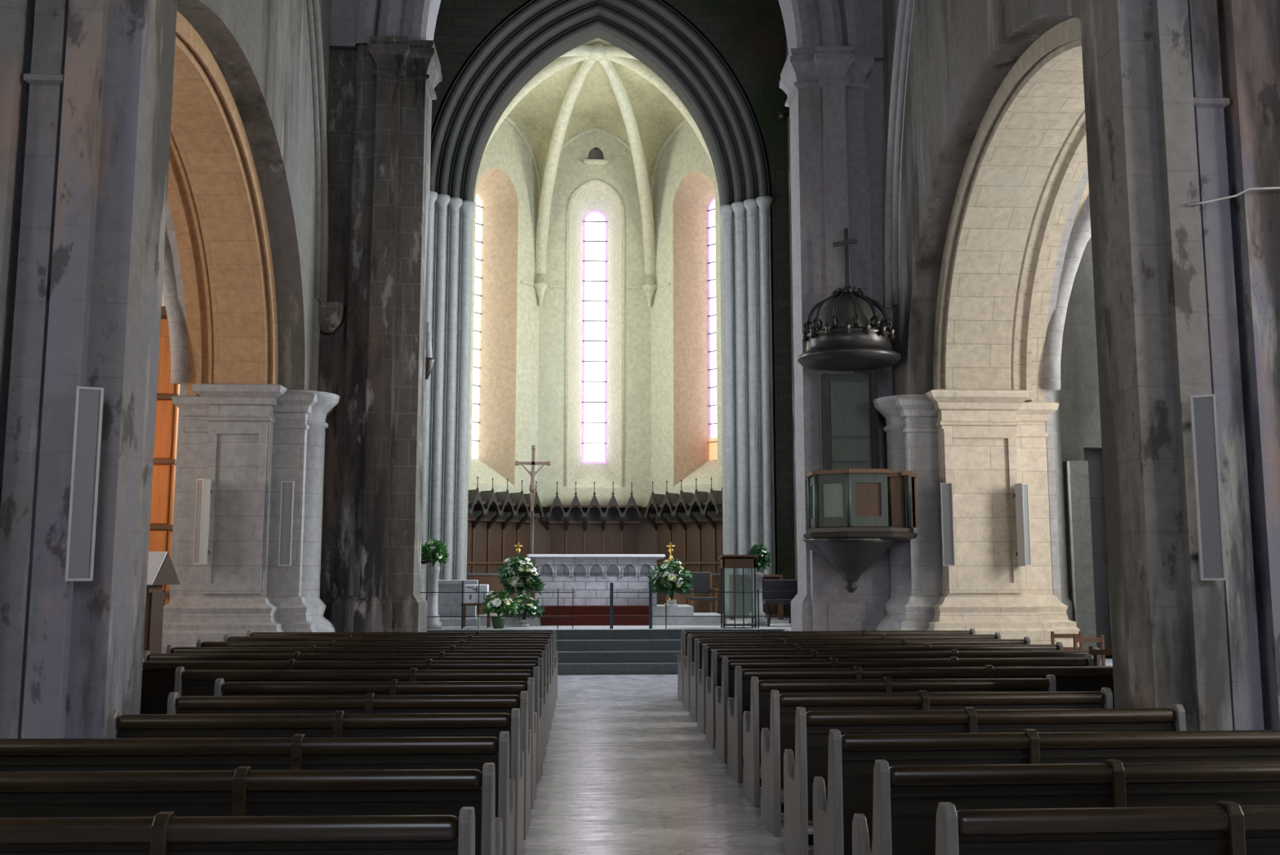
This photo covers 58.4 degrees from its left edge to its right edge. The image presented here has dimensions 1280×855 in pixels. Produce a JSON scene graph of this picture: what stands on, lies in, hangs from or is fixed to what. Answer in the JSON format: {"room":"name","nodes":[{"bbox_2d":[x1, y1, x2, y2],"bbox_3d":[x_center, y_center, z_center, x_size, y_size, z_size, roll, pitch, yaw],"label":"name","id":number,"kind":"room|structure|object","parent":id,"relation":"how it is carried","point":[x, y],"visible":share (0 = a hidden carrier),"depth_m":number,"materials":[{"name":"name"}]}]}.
{"room":"church","nodes":[
{"label":"church","id":0,"kind":"room"},
{"bbox_2d":[165,201,186,602],"bbox_3d":[-6.165,-3.321,3.691,0.120,11.000,29.100,0,-7,-3],"label":"wall","id":1,"kind":"structure","parent":0,"point":[181,422],"depth_m":16.92,"materials":[{"name":"grey stone"}]},
{"bbox_2d":[162,231,190,383],"bbox_3d":[-9.242,-3.497,13.348,5.415,4.696,8.295,0,-7,-3],"label":"trim","id":2,"kind":"structure","parent":1,"relation":"attached to","point":[180,354],"depth_m":17.04,"materials":[{"name":"grey stone"}]},
{"bbox_2d":[177,0,331,391],"bbox_3d":[-4.637,-4.305,3.888,0.500,13.000,29.100,0,-7,-3],"label":"wall","id":3,"kind":"structure","parent":0,"point":[260,47],"depth_m":16.39,"materials":[{"name":"stone"}]},
{"bbox_2d":[167,11,278,395],"bbox_3d":[-5.925,-2.965,13.444,1.338,4.050,8.600,0,-7,-3],"label":"trim","id":4,"kind":"structure","parent":3,"relation":"attached to","point":[215,199],"depth_m":16.36,"materials":[{"name":"stone"}]},
{"bbox_2d":[303,0,328,302],"bbox_3d":[-4.893,-6.926,14.890,0.228,9.013,7.792,0,-7,-3],"label":"trim","id":5,"kind":"structure","parent":3,"relation":"attached to","point":[313,6],"depth_m":17.85,"materials":[{"name":"stone"}]},
{"bbox_2d":[468,119,538,493],"bbox_3d":[-4.347,-1.907,31.141,1.350,13.560,3.133,-6,-10,42],"label":"wall","id":6,"kind":"structure","parent":0,"point":[507,188],"depth_m":31.58,"materials":[{"name":"paint"}]},
{"bbox_2d":[471,195,483,458],"bbox_3d":[-4.678,-2.867,31.567,0.090,7.490,0.740,-6,-10,42],"label":"window","id":7,"kind":"structure","parent":6,"relation":"in","point":[477,277],"depth_m":31.75,"materials":[{"name":"white"}]},
{"bbox_2d":[537,131,651,506],"bbox_3d":[-1.285,-1.740,32.486,3.140,13.560,1.500,0,-7,-3],"label":"wall","id":8,"kind":"structure","parent":0,"point":[602,179],"depth_m":32.19,"materials":[{"name":"paint"}]},
{"bbox_2d":[582,210,607,462],"bbox_3d":[-1.310,-2.673,33.130,0.740,7.490,0.090,0,-7,-3],"label":"window","id":9,"kind":"structure","parent":8,"relation":"in","point":[594,340],"depth_m":33.14,"materials":[{"name":"white"}]},
{"bbox_2d":[507,38,684,186],"bbox_3d":[-1.141,-7.098,30.155,7.600,5.700,4.850,0,-7,-3],"label":"ceiling","id":10,"kind":"structure","parent":0,"point":[596,105],"depth_m":31.58,"materials":[{"name":"paint"}]},
{"bbox_2d":[331,43,882,62],"bbox_3d":[-0.518,-9.834,19.856,9.200,7.300,0.600,0,-7,-3],"label":"wall","id":11,"kind":"structure","parent":0,"point":[334,47],"depth_m":18.94,"materials":[{"name":"stone"}]},
{"bbox_2d":[329,0,884,57],"bbox_3d":[-0.465,-9.507,19.762,9.400,6.627,0.910,0,-7,-3],"label":"trim","id":12,"kind":"structure","parent":11,"relation":"attached to","point":[858,24],"depth_m":19.17,"materials":[{"name":"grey stone"}]},
{"bbox_2d":[426,613,791,631],"bbox_3d":[-0.881,4.588,25.618,9.200,0.690,14.000,0,-7,-3],"label":"floor","id":13,"kind":"structure","parent":0,"point":[775,623],"depth_m":20.97,"materials":[{"name":"white stone"}]},
{"bbox_2d":[426,566,441,629],"bbox_3d":[-3.735,3.068,20.623,0.340,1.100,0.340,0,-7,-3],"label":"stone pedestal","id":14,"kind":"object","parent":13,"relation":"on","point":[433,623],"visible":0.86,"depth_m":20.55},
{"bbox_2d":[421,537,449,566],"bbox_3d":[-3.742,2.259,20.708,0.588,0.520,0.602,0,-7,-3],"label":"flower arrangement","id":15,"kind":"object","parent":14,"relation":"on","point":[435,550],"visible":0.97,"depth_m":20.62,"materials":[{"name":"green plant"}]},
{"bbox_2d":[438,579,478,626],"bbox_3d":[-3.535,3.314,21.636,0.940,0.860,0.330,0,-7,-3],"label":"stone parapet","id":16,"kind":"object","parent":13,"relation":"on","point":[449,603],"visible":0.48,"depth_m":21.50,"materials":[{"name":"grey stone"}]},
{"bbox_2d":[460,602,489,627],"bbox_3d":[-3.020,3.461,21.113,0.540,0.440,0.400,0,-7,-3],"label":"side table","id":17,"kind":"object","parent":13,"relation":"on","point":[464,605],"visible":0.56,"depth_m":20.95,"materials":[{"name":"brown wood"}]},
{"bbox_2d":[464,584,488,603],"bbox_3d":[-3.020,3.074,21.160,0.420,0.340,0.303,0,-7,-3],"label":"box","id":18,"kind":"object","parent":17,"relation":"on","point":[469,597],"visible":0.8,"depth_m":21.01,"materials":[{"name":"paper"}]},
{"bbox_2d":[466,573,526,613],"bbox_3d":[-3.438,3.964,27.326,1.510,0.970,0.400,0,-7,-3],"label":"desk","id":19,"kind":"object","parent":13,"relation":"on","point":[492,580],"visible":0.16,"depth_m":27.18,"materials":[{"name":"brown wood"}]},
{"bbox_2d":[420,580,574,628],"bbox_3d":[-2.610,3.155,20.516,2.869,0.900,0.020,0,-7,-3],"label":"iron railing","id":20,"kind":"object","parent":13,"relation":"on","point":[462,592],"visible":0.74,"depth_m":20.51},
{"bbox_2d":[482,588,519,628],"bbox_3d":[-2.559,3.292,20.823,0.604,0.706,0.603,6,-9,-41],"label":"flower arrangement","id":21,"kind":"object","parent":13,"relation":"on","point":[498,602],"visible":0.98,"depth_m":20.66,"materials":[{"name":"green plant"}]},
{"bbox_2d":[466,476,543,599],"bbox_3d":[-3.652,3.050,29.875,0.608,3.410,2.623,-6,-10,42],"label":"choir stalls","id":22,"kind":"object","parent":13,"relation":"on","point":[498,521],"visible":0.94,"depth_m":29.92,"materials":[{"name":"brown wood"}]},
{"bbox_2d":[502,589,546,626],"bbox_3d":[-2.190,3.372,21.404,0.906,0.689,0.669,0,-7,-3],"label":"flower arrangement","id":23,"kind":"object","parent":13,"relation":"on","point":[527,606],"visible":0.91,"depth_m":21.34,"materials":[{"name":"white plant"}]},
{"bbox_2d":[514,444,551,597],"bbox_3d":[-2.302,2.224,24.429,0.790,3.710,0.390,0,-7,-3],"label":"crucifix","id":24,"kind":"object","parent":13,"relation":"on","point":[532,473],"visible":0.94,"depth_m":24.48,"materials":[{"name":"wood"}]},
{"bbox_2d":[528,506,549,591],"bbox_3d":[-2.727,3.523,31.006,0.600,2.750,0.160,4,-8,-27],"label":"panel","id":25,"kind":"object","parent":13,"relation":"on","point":[540,526],"visible":0.14,"depth_m":31.05,"materials":[{"name":"brown wood"}]},
{"bbox_2d":[545,481,642,554],"bbox_3d":[-1.248,3.189,30.995,2.631,3.410,0.608,0,-7,-3],"label":"choir stalls","id":26,"kind":"object","parent":13,"relation":"on","point":[579,529],"visible":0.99,"depth_m":31.20,"materials":[{"name":"brown wood"}]},
{"bbox_2d":[479,604,726,625],"bbox_3d":[-0.735,3.706,22.683,4.700,0.340,1.850,0,-7,-3],"label":"platform","id":27,"kind":"object","parent":13,"relation":"on","point":[682,609],"visible":0.39,"depth_m":21.84,"materials":[{"name":"white stone"}]},
{"bbox_2d":[496,551,545,595],"bbox_3d":[-2.313,2.951,22.242,0.976,1.051,0.669,0,-7,-3],"label":"flower arrangement","id":28,"kind":"object","parent":27,"relation":"on","point":[520,574],"visible":0.97,"depth_m":22.13,"materials":[{"name":"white plant"}]},
{"bbox_2d":[540,604,648,625],"bbox_3d":[-0.847,3.628,22.120,2.120,0.353,0.755,0,-7,-3],"label":"carpet","id":29,"kind":"object","parent":27,"relation":"on","point":[584,615],"visible":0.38,"depth_m":21.92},
{"bbox_2d":[528,556,663,605],"bbox_3d":[-0.885,3.068,22.982,2.680,1.000,0.960,0,-7,-3],"label":"altar","id":30,"kind":"object","parent":27,"relation":"on","point":[590,578],"visible":0.95,"depth_m":22.59,"materials":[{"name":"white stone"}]},
{"bbox_2d":[527,554,665,556],"bbox_3d":[-0.885,2.586,23.041,2.720,0.052,1.000,0,-7,-3],"label":"altar cloth","id":31,"kind":"object","parent":30,"relation":"on","point":[529,555],"visible":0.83,"depth_m":22.55,"materials":[{"name":"white fabric"}]},
{"bbox_2d":[644,556,695,606],"bbox_3d":[0.597,3.010,22.361,1.002,0.962,0.637,0,-7,-3],"label":"flower arrangement","id":32,"kind":"object","parent":27,"relation":"on","point":[672,576],"visible":0.99,"depth_m":22.26,"materials":[{"name":"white plant"}]},
{"bbox_2d":[638,506,658,566],"bbox_3d":[0.230,3.540,31.148,0.600,2.750,0.160,-3,-8,21],"label":"panel","id":33,"kind":"object","parent":13,"relation":"on","point":[646,532],"visible":0.18,"depth_m":31.19,"materials":[{"name":"brown wood"}]},
{"bbox_2d":[644,476,723,604],"bbox_3d":[1.257,3.080,30.119,2.623,3.410,0.608,-6,-9,41],"label":"choir stalls","id":34,"kind":"object","parent":13,"relation":"on","point":[692,522],"visible":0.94,"depth_m":30.21,"materials":[{"name":"brown wood"}]},
{"bbox_2d":[666,573,720,613],"bbox_3d":[1.331,3.992,27.556,1.460,0.970,0.400,0,-7,-3],"label":"desk","id":35,"kind":"object","parent":13,"relation":"on","point":[700,606],"visible":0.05,"depth_m":27.37,"materials":[{"name":"brown wood"}]},
{"bbox_2d":[684,572,718,613],"bbox_3d":[1.300,3.553,24.128,0.600,1.000,0.520,1,-7,-11],"label":"armchair","id":36,"kind":"object","parent":13,"relation":"on","point":[703,581],"visible":0.76,"depth_m":24.37,"materials":[{"name":"brown wood"}]},
{"bbox_2d":[609,582,797,628],"bbox_3d":[1.228,3.218,20.696,3.545,0.820,0.060,0,-7,-3],"label":"iron railing","id":37,"kind":"object","parent":13,"relation":"on","point":[611,592],"visible":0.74,"depth_m":20.65,"materials":[{"name":"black metal"}]},
{"bbox_2d":[718,554,757,627],"bbox_3d":[1.800,3.002,21.003,0.660,1.324,0.501,0,-7,-3],"label":"lectern","id":38,"kind":"object","parent":13,"relation":"on","point":[737,571],"visible":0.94,"depth_m":20.83,"materials":[{"name":"glass"}]},
{"bbox_2d":[729,573,783,619],"bbox_3d":[2.482,3.623,24.490,1.100,0.950,0.400,0,-7,-3],"label":"prie dieu","id":39,"kind":"object","parent":13,"relation":"on","point":[775,608],"visible":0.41,"depth_m":24.58,"materials":[{"name":"brown wood"}]},
{"bbox_2d":[747,572,767,625],"bbox_3d":[2.239,3.276,21.898,0.374,1.000,0.374,0,-7,-3],"label":"stone pedestal","id":40,"kind":"object","parent":13,"relation":"on","point":[759,575],"visible":0.53,"depth_m":21.80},
{"bbox_2d":[746,542,771,572],"bbox_3d":[2.280,2.490,21.983,0.548,0.575,0.543,0,-7,-3],"label":"flower arrangement","id":41,"kind":"object","parent":40,"relation":"on","point":[762,560],"visible":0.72,"depth_m":21.91,"materials":[{"name":"green plant"}]},
{"bbox_2d":[761,579,797,626],"bbox_3d":[2.877,3.310,21.542,1.100,0.875,0.400,0,-7,-3],"label":"bench","id":42,"kind":"object","parent":13,"relation":"on","point":[766,584],"visible":0.52,"depth_m":21.72,"materials":[{"name":"black wood"}]},
{"bbox_2d":[431,0,795,617],"bbox_3d":[-0.881,-4.095,26.694,9.200,16.810,1.000,0,-7,-3],"label":"wall","id":43,"kind":"structure","parent":0,"point":[749,35],"depth_m":26.69,"materials":[{"name":"paint"}]},
{"bbox_2d":[420,191,777,617],"bbox_3d":[-0.995,-0.514,26.317,8.100,9.610,1.415,0,-7,-3],"label":"columns","id":44,"kind":"structure","parent":43,"relation":"attached to","point":[748,429],"depth_m":26.21,"materials":[{"name":"grey stone"}]},
{"bbox_2d":[429,0,772,205],"bbox_3d":[-0.997,-8.021,27.283,8.060,5.526,1.284,0,-7,-3],"label":"pointed arch","id":45,"kind":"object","parent":43,"relation":"attached to","point":[537,33],"depth_m":27.09,"materials":[{"name":"stone"}]},
{"bbox_2d":[650,122,722,495],"bbox_3d":[1.894,-1.870,31.441,3.133,13.560,1.350,-6,-9,41],"label":"wall","id":46,"kind":"structure","parent":0,"point":[685,185],"depth_m":31.78,"materials":[{"name":"paint"}]},
{"bbox_2d":[483,42,714,307],"bbox_3d":[-1.140,-6.641,30.098,7.923,6.020,5.166,0,-7,-3],"label":"trim","id":47,"kind":"structure","parent":46,"relation":"attached to","point":[588,55],"depth_m":31.40,"materials":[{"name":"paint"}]},
{"bbox_2d":[706,197,717,459],"bbox_3d":[2.194,-2.826,31.898,0.740,7.490,0.090,-6,-9,41],"label":"window","id":48,"kind":"structure","parent":46,"relation":"in","point":[711,245],"depth_m":32.05,"materials":[{"name":"white"}]},
{"bbox_2d":[523,656,1112,854],"bbox_3d":[0.064,2.686,6.228,25.000,0.300,35.000,0,-7,-3],"label":"floor","id":49,"kind":"structure","parent":0,"point":[628,769],"depth_m":9.38,"materials":[{"name":"stone"}]},
{"bbox_2d":[0,0,177,737],"bbox_3d":[-4.777,-3.721,8.600,2.920,13.000,2.120,0,-7,-3],"label":"stone pier","id":50,"kind":"object","parent":49,"relation":"on","point":[86,86],"visible":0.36,"depth_m":7.59,"materials":[{"name":"stone"}]},
{"bbox_2d":[65,386,103,581],"bbox_3d":[-3.531,0.358,7.279,0.155,1.220,0.180,3,-7,-25],"label":"speaker","id":51,"kind":"object","parent":50,"relation":"attached to","point":[80,555],"visible":1,"depth_m":7.20},
{"bbox_2d":[143,552,180,653],"bbox_3d":[-5.605,2.345,12.550,0.760,1.930,0.840,0,-7,-3],"label":"lectern","id":52,"kind":"object","parent":49,"relation":"on","point":[166,574],"visible":0.18,"depth_m":12.55,"materials":[{"name":"brown wood"}]},
{"bbox_2d":[146,551,167,585],"bbox_3d":[-5.589,1.528,12.429,0.730,0.367,0.422,0,-7,-3],"label":"pages","id":53,"kind":"object","parent":52,"relation":"on","point":[156,558],"visible":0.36,"depth_m":12.49,"materials":[{"name":"white paper"}]},
{"bbox_2d":[148,306,180,605],"bbox_3d":[-8.876,1.046,19.512,2.240,6.220,0.840,0,-7,-3],"label":"window","id":54,"kind":"structure","parent":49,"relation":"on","point":[163,483],"depth_m":19.30,"materials":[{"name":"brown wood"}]},
{"bbox_2d":[0,806,475,854],"bbox_3d":[-2.671,1.782,3.993,4.200,0.945,0.535,0,-7,-2],"label":"pew","id":55,"kind":"object","parent":49,"relation":"on","point":[164,833],"visible":1,"depth_m":3.84,"materials":[{"name":"brown wood"}]},
{"bbox_2d":[161,382,339,653],"bbox_3d":[-5.825,1.658,17.290,2.472,4.460,2.030,0,-7,-3],"label":"stone pier","id":56,"kind":"object","parent":49,"relation":"on","point":[247,439],"visible":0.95,"depth_m":16.77,"materials":[{"name":"grey stone"}]},
{"bbox_2d":[193,478,212,564],"bbox_3d":[-6.267,1.352,16.452,0.170,1.220,0.180,-6,-9,39],"label":"speaker","id":57,"kind":"object","parent":56,"relation":"attached to","point":[203,485],"visible":1,"depth_m":16.39},
{"bbox_2d":[194,480,202,563],"bbox_3d":[-6.315,1.345,16.393,0.138,1.188,0.012,-6,-9,39],"label":"grille","id":58,"kind":"object","parent":57,"relation":"attached to","point":[198,514],"depth_m":16.38,"materials":[{"name":"metal"}]},
{"bbox_2d":[278,480,293,565],"bbox_3d":[-5.140,1.395,16.635,0.170,1.220,0.180,2,-7,-13],"label":"speaker","id":59,"kind":"object","parent":56,"relation":"attached to","point":[287,486],"visible":1,"depth_m":16.56},
{"bbox_2d":[0,762,502,854],"bbox_3d":[-2.714,1.892,4.885,4.200,0.945,0.535,0,-7,-2],"label":"pew","id":60,"kind":"object","parent":49,"relation":"on","point":[242,790],"visible":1,"depth_m":4.73,"materials":[{"name":"brown wood"}]},
{"bbox_2d":[0,730,515,854],"bbox_3d":[-2.760,2.008,5.817,4.200,0.945,0.535,0,-7,-2],"label":"pew","id":61,"kind":"object","parent":49,"relation":"on","point":[298,752],"visible":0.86,"depth_m":5.65,"materials":[{"name":"brown wood"}]},
{"bbox_2d":[106,707,524,854],"bbox_3d":[-1.881,2.127,6.784,2.350,0.945,0.535,0,-7,-2],"label":"pew","id":62,"kind":"object","parent":49,"relation":"on","point":[339,723],"visible":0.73,"depth_m":6.59,"materials":[{"name":"brown wood"}]},
{"bbox_2d":[140,657,546,760],"bbox_3d":[-2.737,2.602,10.617,3.700,0.945,0.535,0,-7,0],"label":"pew","id":63,"kind":"object","parent":49,"relation":"on","point":[157,676],"visible":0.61,"depth_m":10.42,"materials":[{"name":"brown wood"}]},
{"bbox_2d":[142,650,549,745],"bbox_3d":[-2.933,2.717,11.548,4.000,0.945,0.535,0,-7,0],"label":"pew","id":64,"kind":"object","parent":49,"relation":"on","point":[442,655],"visible":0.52,"depth_m":11.35,"materials":[{"name":"brown wood"}]},
{"bbox_2d":[166,690,531,839],"bbox_3d":[-1.928,2.245,7.736,2.350,0.945,0.535,0,-7,-2],"label":"pew","id":65,"kind":"object","parent":49,"relation":"on","point":[370,703],"visible":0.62,"depth_m":7.55,"materials":[{"name":"brown wood"}]},
{"bbox_2d":[174,666,542,784],"bbox_3d":[-2.341,2.484,9.666,3.000,0.945,0.535,0,-7,0],"label":"pew","id":66,"kind":"object","parent":49,"relation":"on","point":[188,682],"visible":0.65,"depth_m":9.47,"materials":[{"name":"brown wood"}]},
{"bbox_2d":[166,644,551,731],"bbox_3d":[-3.029,2.833,12.480,4.100,0.945,0.535,0,-7,0],"label":"pew","id":67,"kind":"object","parent":49,"relation":"on","point":[170,648],"visible":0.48,"depth_m":12.28,"materials":[{"name":"brown wood"}]},
{"bbox_2d":[195,639,554,719],"bbox_3d":[-3.075,2.951,13.431,4.100,0.945,0.535,0,-7,0],"label":"pew","id":68,"kind":"object","parent":49,"relation":"on","point":[200,642],"visible":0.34,"depth_m":13.24,"materials":[{"name":"brown wood"}]},
{"bbox_2d":[213,677,537,808],"bbox_3d":[-1.974,2.363,8.687,2.350,0.945,0.535,0,-7,-2],"label":"pew","id":69,"kind":"object","parent":49,"relation":"on","point":[393,686],"visible":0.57,"depth_m":8.50,"materials":[{"name":"brown wood"}]},
{"bbox_2d":[317,0,442,631],"bbox_3d":[-4.326,-2.470,18.707,1.870,13.000,1.180,0,-7,-3],"label":"stone pier","id":70,"kind":"object","parent":49,"relation":"on","point":[373,318],"visible":0.82,"depth_m":18.29,"materials":[{"name":"stone"}]},
{"bbox_2d":[425,320,435,379],"bbox_3d":[-3.581,-1.295,19.203,0.280,0.990,0.280,0,-7,-3],"label":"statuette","id":71,"kind":"object","parent":70,"relation":"attached to","point":[429,362],"visible":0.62,"depth_m":19.14,"materials":[{"name":"grey stone"}]},
{"bbox_2d":[223,634,555,708],"bbox_3d":[-3.123,3.074,14.423,4.100,0.945,0.535,0,-7,0],"label":"pew","id":72,"kind":"object","parent":49,"relation":"on","point":[226,637],"visible":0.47,"depth_m":14.23,"materials":[{"name":"brown wood"}]},
{"bbox_2d":[246,630,557,700],"bbox_3d":[-3.171,3.194,15.394,4.100,0.945,0.535,0,-7,0],"label":"pew","id":73,"kind":"object","parent":49,"relation":"on","point":[249,633],"visible":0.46,"depth_m":15.20,"materials":[{"name":"brown wood"}]},
{"bbox_2d":[426,628,782,674],"bbox_3d":[-0.594,3.860,19.738,6.340,0.690,1.045,0,-7,-3],"label":"steps","id":74,"kind":"structure","parent":49,"relation":"on","point":[580,651],"depth_m":19.90,"materials":[{"name":"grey stone"}]},
{"bbox_2d":[677,627,975,702],"bbox_3d":[2.549,3.228,15.668,4.040,0.945,0.535,1,-7,-5],"label":"pew","id":75,"kind":"object","parent":49,"relation":"on","point":[683,651],"visible":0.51,"depth_m":15.45,"materials":[{"name":"brown wood"}]},
{"bbox_2d":[779,45,893,631],"bbox_3d":[3.350,-2.424,19.077,1.760,13.000,1.180,0,-7,-3],"label":"stone pier","id":76,"kind":"object","parent":49,"relation":"on","point":[835,100],"visible":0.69,"depth_m":18.87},
{"bbox_2d":[796,227,901,370],"bbox_3d":[3.252,-2.055,17.947,1.620,2.190,1.377,0,-7,-3],"label":"sounding board","id":77,"kind":"object","parent":76,"relation":"attached to","point":[847,335],"visible":1,"depth_m":17.53,"materials":[{"name":"black wood"}]},
{"bbox_2d":[802,373,918,592],"bbox_3d":[3.336,0.783,17.513,1.740,3.450,1.411,0,-7,-3],"label":"pulpit","id":78,"kind":"object","parent":76,"relation":"attached to","point":[850,528],"visible":0.99,"depth_m":17.20,"materials":[{"name":"black wood"}]},
{"bbox_2d":[683,631,1000,711],"bbox_3d":[2.591,3.107,14.697,4.040,0.945,0.535,1,-7,-5],"label":"pew","id":79,"kind":"object","parent":49,"relation":"on","point":[687,659],"visible":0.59,"depth_m":14.48,"materials":[{"name":"brown wood"}]},
{"bbox_2d":[689,636,1030,721],"bbox_3d":[2.633,2.985,13.705,4.040,0.945,0.535,1,-7,-5],"label":"pew","id":80,"kind":"object","parent":49,"relation":"on","point":[697,664],"visible":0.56,"depth_m":13.48,"materials":[{"name":"brown wood"}]},
{"bbox_2d":[697,641,1063,733],"bbox_3d":[2.674,2.867,12.753,4.040,0.945,0.535,1,-7,-5],"label":"pew","id":81,"kind":"object","parent":49,"relation":"on","point":[705,672],"visible":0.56,"depth_m":12.54,"materials":[{"name":"brown wood"}]},
{"bbox_2d":[742,674,1056,806],"bbox_3d":[1.996,2.387,8.878,2.340,0.945,0.535,0,-7,-4],"label":"pew","id":82,"kind":"object","parent":49,"relation":"on","point":[758,717],"visible":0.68,"depth_m":8.67,"materials":[{"name":"brown wood"}]},
{"bbox_2d":[705,647,1101,746],"bbox_3d":[2.713,2.751,11.821,4.040,0.945,0.535,1,-7,-5],"label":"pew","id":83,"kind":"object","parent":49,"relation":"on","point":[715,680],"visible":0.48,"depth_m":11.60,"materials":[{"name":"brown wood"}]},
{"bbox_2d":[715,654,1093,763],"bbox_3d":[2.504,2.633,10.866,3.540,0.945,0.535,1,-7,-5],"label":"pew","id":84,"kind":"object","parent":49,"relation":"on","point":[727,689],"visible":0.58,"depth_m":10.64,"materials":[{"name":"brown wood"}]},
{"bbox_2d":[727,664,1115,782],"bbox_3d":[2.544,2.515,9.914,3.540,0.945,0.535,1,-7,-5],"label":"pew","id":85,"kind":"object","parent":49,"relation":"on","point":[1068,678],"visible":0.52,"depth_m":9.71,"materials":[{"name":"brown wood"}]},
{"bbox_2d":[760,687,1113,836],"bbox_3d":[2.036,2.269,7.926,2.340,0.945,0.535,0,-7,-4],"label":"pew","id":86,"kind":"object","parent":49,"relation":"on","point":[780,736],"visible":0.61,"depth_m":7.72,"materials":[{"name":"brown wood"}]},
{"bbox_2d":[872,388,1079,646],"bbox_3d":[5.074,1.723,17.816,2.872,4.460,2.030,0,-7,-3],"label":"stone pier","id":87,"kind":"object","parent":49,"relation":"on","point":[984,442],"visible":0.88,"depth_m":17.29,"materials":[{"name":"beige stone"}]},
{"bbox_2d":[940,482,955,565],"bbox_3d":[4.562,1.438,16.984,0.170,1.220,0.180,-1,-7,11],"label":"speaker","id":88,"kind":"object","parent":87,"relation":"attached to","point":[946,488],"visible":1,"depth_m":16.91},
{"bbox_2d":[1013,483,1031,565],"bbox_3d":[5.677,1.446,17.044,0.170,1.220,0.180,6,-10,-42],"label":"speaker","id":89,"kind":"object","parent":87,"relation":"attached to","point":[1024,553],"visible":1,"depth_m":16.98},
{"bbox_2d":[1022,484,1030,564],"bbox_3d":[5.728,1.439,16.989,0.138,1.188,0.012,6,-10,-42],"label":"grille","id":90,"kind":"object","parent":89,"relation":"attached to","point":[1026,530],"depth_m":16.98,"materials":[{"name":"metal"}]},
{"bbox_2d":[783,703,1186,854],"bbox_3d":[2.077,2.151,6.975,2.340,0.945,0.535,0,-7,-4],"label":"pew","id":91,"kind":"object","parent":49,"relation":"on","point":[811,740],"visible":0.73,"depth_m":6.77,"materials":[{"name":"brown wood"}]},
{"bbox_2d":[813,728,1279,854],"bbox_3d":[3.015,2.042,6.095,4.140,0.945,0.535,0,-7,-4],"label":"pew","id":92,"kind":"object","parent":49,"relation":"on","point":[850,769],"visible":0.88,"depth_m":5.83,"materials":[{"name":"brown wood"}]},
{"bbox_2d":[852,759,1279,854],"bbox_3d":[3.054,1.927,5.163,4.140,0.945,0.535,0,-7,-4],"label":"pew","id":93,"kind":"object","parent":49,"relation":"on","point":[906,798],"visible":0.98,"depth_m":4.88,"materials":[{"name":"brown wood"}]},
{"bbox_2d":[1073,634,1105,666],"bbox_3d":[5.197,2.859,12.914,0.400,1.000,0.400,2,-7,-13],"label":"chair","id":94,"kind":"object","parent":49,"relation":"on","point":[1101,639],"visible":0.13,"depth_m":13.14,"materials":[{"name":"brown wood"}]},
{"bbox_2d":[935,800,1279,854],"bbox_3d":[3.092,1.816,4.270,4.140,0.945,0.535,0,-7,-4],"label":"pew","id":95,"kind":"object","parent":49,"relation":"on","point":[1227,827],"visible":1,"depth_m":3.98,"materials":[{"name":"brown wood"}]},
{"bbox_2d":[1079,0,1279,730],"bbox_3d":[4.731,-3.664,9.059,2.920,13.000,2.120,0,-7,-3],"label":"stone pier","id":96,"kind":"object","parent":49,"relation":"on","point":[1182,97],"visible":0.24,"depth_m":7.95,"materials":[{"name":"stone"}]},
{"bbox_2d":[1189,394,1226,580],"bbox_3d":[3.768,0.398,7.602,0.150,1.220,0.180,-3,-6,22],"label":"speaker","id":97,"kind":"object","parent":96,"relation":"attached to","point":[1203,416],"visible":1,"depth_m":7.53},
{"bbox_2d":[786,38,893,578],"bbox_3d":[3.966,-3.876,23.625,0.810,17.000,7.700,0,-7,-3],"label":"wall","id":98,"kind":"structure","parent":0,"point":[788,119],"depth_m":25.99,"materials":[{"name":"stone"}]},
{"bbox_2d":[882,0,1079,395],"bbox_3d":[5.052,-4.247,4.354,0.500,13.000,29.100,0,-7,-3],"label":"wall","id":99,"kind":"structure","parent":0,"point":[962,52],"depth_m":16.67,"materials":[{"name":"stone"}]},
{"bbox_2d":[884,0,915,308],"bbox_3d":[4.280,-6.872,15.332,0.228,9.013,7.792,0,-7,-3],"label":"trim","id":100,"kind":"structure","parent":99,"relation":"attached to","point":[904,9],"depth_m":18.27,"materials":[{"name":"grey stone"}]},
{"bbox_2d":[933,17,1087,401],"bbox_3d":[5.605,-2.896,14.000,1.750,4.050,8.600,0,-7,-3],"label":"arch","id":101,"kind":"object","parent":99,"relation":"attached to","point":[1025,165],"depth_m":16.74,"materials":[{"name":"stone"}]},
{"bbox_2d":[1044,164,1088,601],"bbox_3d":[7.009,-3.243,4.326,0.120,11.000,29.100,0,-7,-3],"label":"wall","id":102,"kind":"structure","parent":0,"point":[1056,588],"depth_m":17.50,"materials":[{"name":"grey stone"}]},
{"bbox_2d":[1042,194,1091,390],"bbox_3d":[8.926,-3.388,14.223,4.997,4.695,8.297,0,-7,-3],"label":"trim","id":103,"kind":"structure","parent":102,"relation":"attached to","point":[1080,233],"depth_m":17.63,"materials":[{"name":"grey stone"}]},
{"bbox_2d":[1052,236,1111,657],"bbox_3d":[7.819,-0.882,23.392,6.900,11.000,0.800,0,-7,-3],"label":"wall","id":104,"kind":"structure","parent":0,"point":[1077,419],"depth_m":23.18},
{"bbox_2d":[1084,448,1111,656],"bbox_3d":[9.301,2.517,23.377,0.800,4.250,0.140,0,-7,-3],"label":"door","id":105,"kind":"structure","parent":104,"relation":"in","point":[1094,457],"depth_m":23.33,"materials":[{"name":"black wood"}]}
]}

